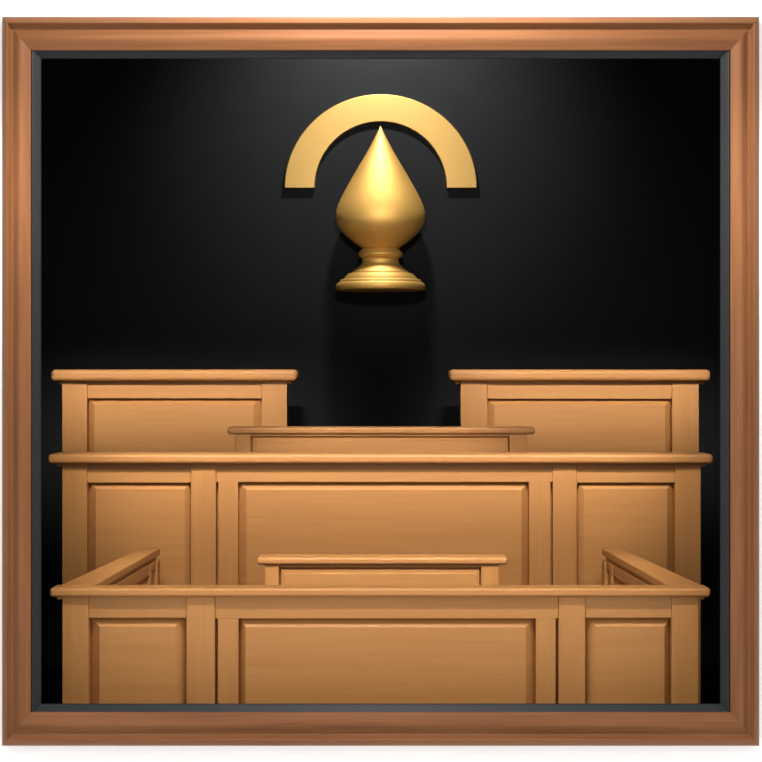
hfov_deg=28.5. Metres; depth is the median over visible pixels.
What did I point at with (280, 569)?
desk
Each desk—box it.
[51,370,298,451]
[228,426,534,451]
[257,554,507,584]
[448,370,709,451]
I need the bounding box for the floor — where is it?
[41,664,719,703]
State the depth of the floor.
9.31 m
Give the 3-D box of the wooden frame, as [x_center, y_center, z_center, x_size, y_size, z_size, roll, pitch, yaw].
[-0.001,0.001,6.053,3.053,2.940,0.085,0,0,0]
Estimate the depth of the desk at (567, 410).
9.33 m
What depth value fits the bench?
8.26 m
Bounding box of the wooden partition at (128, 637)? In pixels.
[50,548,710,703]
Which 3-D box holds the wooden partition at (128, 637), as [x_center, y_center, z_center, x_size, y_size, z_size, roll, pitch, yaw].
[-0.003,1.389,7.280,2.867,0.982,1.568,0,0,0]
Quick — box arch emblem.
[284,94,476,187]
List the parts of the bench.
post, rail, raised panel, post, cap rail, raised panel, rail, post, raised panel, rail, post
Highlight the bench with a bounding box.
[48,452,712,703]
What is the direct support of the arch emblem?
attached to the wall at (173, 237)
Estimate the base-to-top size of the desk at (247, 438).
1.609 m
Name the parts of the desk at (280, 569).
post, rail, raised panel, cap rail, post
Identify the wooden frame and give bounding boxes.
[2,17,758,745]
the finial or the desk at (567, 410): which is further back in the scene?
the finial
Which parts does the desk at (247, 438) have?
post, rail, raised panel, cap rail, post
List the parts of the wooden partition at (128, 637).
post, cap rail, rail, moulding, rail, raised panel, post, rail, post, post, cap rail, rail, raised panel, post, post, rail, post, raised panel, rail, moulding, rail, cap rail, post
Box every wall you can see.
[0,0,761,761]
[41,59,719,663]
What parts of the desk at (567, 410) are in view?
post, raised panel, cap rail, rail, post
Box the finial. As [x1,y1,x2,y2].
[336,126,424,291]
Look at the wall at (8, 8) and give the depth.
6.10 m
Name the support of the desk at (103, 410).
on the floor
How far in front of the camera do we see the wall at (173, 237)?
9.96 m
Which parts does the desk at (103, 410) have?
post, rail, cap rail, raised panel, post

